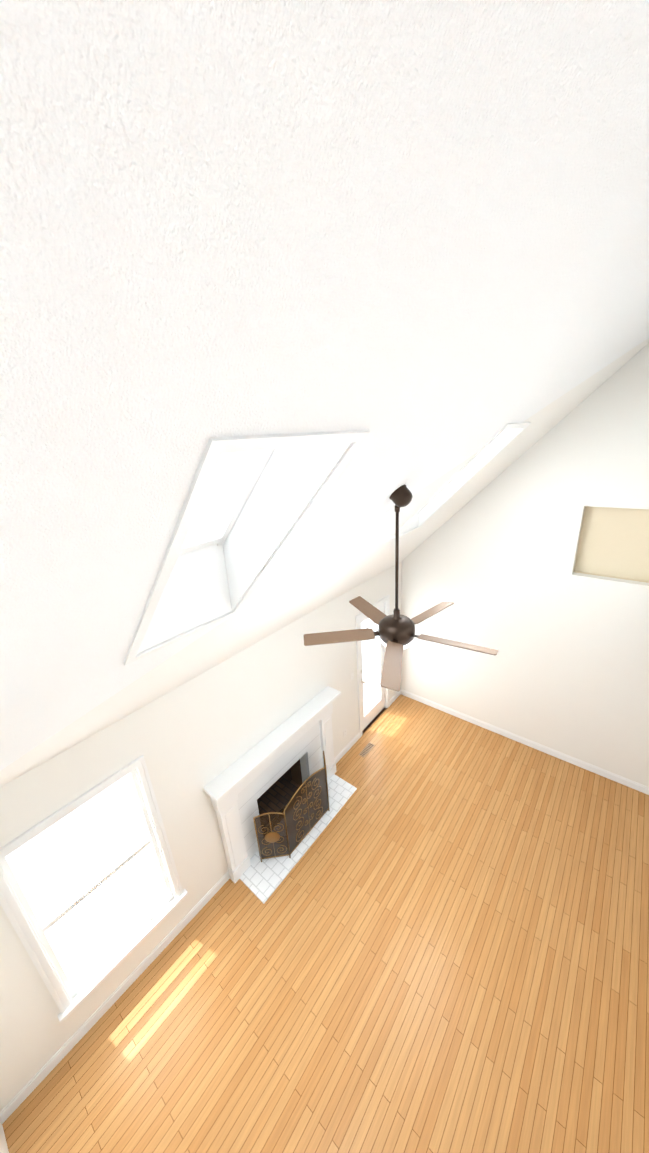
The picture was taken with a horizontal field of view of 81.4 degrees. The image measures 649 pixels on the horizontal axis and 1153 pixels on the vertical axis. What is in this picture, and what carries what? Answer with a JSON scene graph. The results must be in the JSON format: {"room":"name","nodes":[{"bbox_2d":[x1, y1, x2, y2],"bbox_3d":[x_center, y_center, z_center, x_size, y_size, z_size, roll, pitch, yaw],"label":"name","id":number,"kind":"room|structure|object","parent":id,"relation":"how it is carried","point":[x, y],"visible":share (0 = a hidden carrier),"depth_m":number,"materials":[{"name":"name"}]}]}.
{"room":"living room","nodes":[
{"label":"living room","id":0,"kind":"room"},
{"bbox_2d":[0,1122,8,1152],"bbox_3d":[-1.490,1.749,0.989,2.780,5.250,0.114,13,26,38],"label":"wall","id":1,"kind":"structure","parent":0,"point":[3,1146],"depth_m":2.56,"materials":[{"name":"white paint"}]},
{"bbox_2d":[0,561,401,1110],"bbox_3d":[-0.577,1.823,4.357,0.110,2.680,5.802,13,26,38],"label":"wall","id":2,"kind":"structure","parent":0,"point":[190,740],"depth_m":3.41,"materials":[{"name":"white paint"}]},
{"bbox_2d":[0,768,175,1002],"bbox_3d":[-1.775,2.408,3.005,0.110,1.640,0.900,13,26,38],"label":"living room window","id":3,"kind":"structure","parent":2,"relation":"in","point":[36,927],"depth_m":2.96,"materials":[{"name":"white glass"}]},
{"bbox_2d":[0,755,187,1023],"bbox_3d":[-1.714,2.423,2.956,0.050,1.770,1.080,13,26,38],"label":"window frame","id":4,"kind":"structure","parent":2,"relation":"attached to","point":[20,925],"depth_m":2.85,"materials":[{"name":"white paint"}]},
{"bbox_2d":[355,595,389,737],"bbox_3d":[0.775,1.394,5.846,0.018,2.095,0.900,13,26,38],"label":"door frame","id":5,"kind":"structure","parent":2,"relation":"attached to","point":[387,597],"depth_m":5.62,"materials":[{"name":"white paint"}]},
{"bbox_2d":[359,600,386,730],"bbox_3d":[0.740,1.416,5.886,0.141,2.030,0.770,13,26,38],"label":"french door","id":6,"kind":"structure","parent":2,"relation":"in","point":[372,713],"depth_m":6.00,"materials":[{"name":"white paint"}]},
{"bbox_2d":[361,618,379,714],"bbox_3d":[0.724,1.361,5.876,0.001,1.662,0.514,13,26,38],"label":"window","id":7,"kind":"structure","parent":6,"relation":"in","point":[371,666],"depth_m":5.92,"materials":[{"name":"glass"}]},
{"bbox_2d":[257,759,301,814],"bbox_3d":[-0.741,2.607,4.809,0.420,0.780,0.900,13,26,38],"label":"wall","id":8,"kind":"structure","parent":0,"point":[278,794],"depth_m":5.04,"materials":[{"name":"brick"}]},
{"bbox_2d":[0,0,648,786],"bbox_3d":[0.186,-0.461,2.712,2.980,2.980,5.802,13,26,38],"label":"ceiling","id":9,"kind":"structure","parent":0,"point":[412,236],"depth_m":0.72,"materials":[{"name":"white paint"}]},
{"bbox_2d":[124,430,369,664],"bbox_3d":[-0.493,-0.168,1.646,1.209,1.209,0.690,13,26,38],"label":"skylight window","id":10,"kind":"structure","parent":9,"relation":"in","point":[249,498],"depth_m":1.77,"materials":[{"name":"white paint"}]},
{"bbox_2d":[303,485,497,691],"bbox_3d":[0.523,-0.047,2.539,1.274,1.127,1.281,13,26,38],"label":"ceiling fan","id":11,"kind":"object","parent":9,"relation":"hanging from","point":[395,632],"visible":1,"depth_m":2.60,"materials":[{"name":"brown wood"}]},
{"bbox_2d":[385,422,530,542],"bbox_3d":[1.066,-0.917,3.409,1.209,1.209,0.670,13,26,38],"label":"skylight window","id":12,"kind":"structure","parent":9,"relation":"in","point":[486,453],"depth_m":3.46,"materials":[{"name":"white paint"}]},
{"bbox_2d":[2,694,648,1152],"bbox_3d":[1.189,3.413,3.469,4.480,0.100,6.026,13,26,38],"label":"floor","id":13,"kind":"structure","parent":0,"point":[438,942],"depth_m":3.19,"materials":[{"name":"brown wood"}]},
{"bbox_2d":[203,686,356,903],"bbox_3d":[-0.323,2.403,4.353,0.489,1.365,1.900,13,26,38],"label":"fireplace","id":14,"kind":"object","parent":13,"relation":"on","point":[237,789],"visible":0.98,"depth_m":4.17,"materials":[{"name":"white paint"}]},
{"bbox_2d":[253,751,329,861],"bbox_3d":[-0.285,2.643,4.402,0.242,0.827,1.140,13,26,38],"label":"fire screen","id":15,"kind":"object","parent":14,"relation":"on","point":[288,829],"visible":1,"depth_m":4.19,"materials":[{"name":"brown metal"}]},
{"bbox_2d":[358,742,374,757],"bbox_3d":[0.633,2.591,5.645,0.100,0.008,0.300,13,26,38],"label":"floor vent","id":16,"kind":"object","parent":13,"relation":"in","point":[366,750],"visible":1,"depth_m":5.63,"materials":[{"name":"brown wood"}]},
{"bbox_2d":[400,343,648,786],"bbox_3d":[2.923,0.045,4.704,4.480,5.350,0.190,13,26,38],"label":"wall","id":17,"kind":"structure","parent":0,"point":[532,563],"depth_m":4.72,"materials":[{"name":"white paint"}]},
{"bbox_3d":[1.621,1.864,-0.012,0.110,5.350,9.510,13,26,38],"label":"wall","id":18,"kind":"structure","parent":0,"visible":0},
{"bbox_2d":[0,871,229,1123],"bbox_3d":[-1.657,3.522,3.372,0.013,0.105,2.002,13,26,38],"label":"baseboard","id":19,"kind":"structure","parent":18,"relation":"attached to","point":[24,1093],"depth_m":3.15,"materials":[{"name":"white paint"}]},
{"bbox_2d":[334,732,359,762],"bbox_3d":[0.317,2.574,5.605,0.013,0.105,0.732,13,26,38],"label":"baseboard","id":20,"kind":"structure","parent":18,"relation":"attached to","point":[357,737],"depth_m":5.62,"materials":[{"name":"white paint"}]},
{"bbox_2d":[390,691,399,704],"bbox_3d":[1.234,2.134,6.642,0.013,0.105,0.362,13,26,38],"label":"baseboard","id":21,"kind":"structure","parent":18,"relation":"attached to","point":[397,694],"depth_m":6.63,"materials":[{"name":"white paint"}]},
{"bbox_2d":[400,689,648,794],"bbox_3d":[3.010,2.439,5.501,4.260,0.105,0.013,13,26,38],"label":"baseboard","id":22,"kind":"structure","parent":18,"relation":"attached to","point":[644,789],"depth_m":5.46,"materials":[{"name":"white paint"}]}
]}

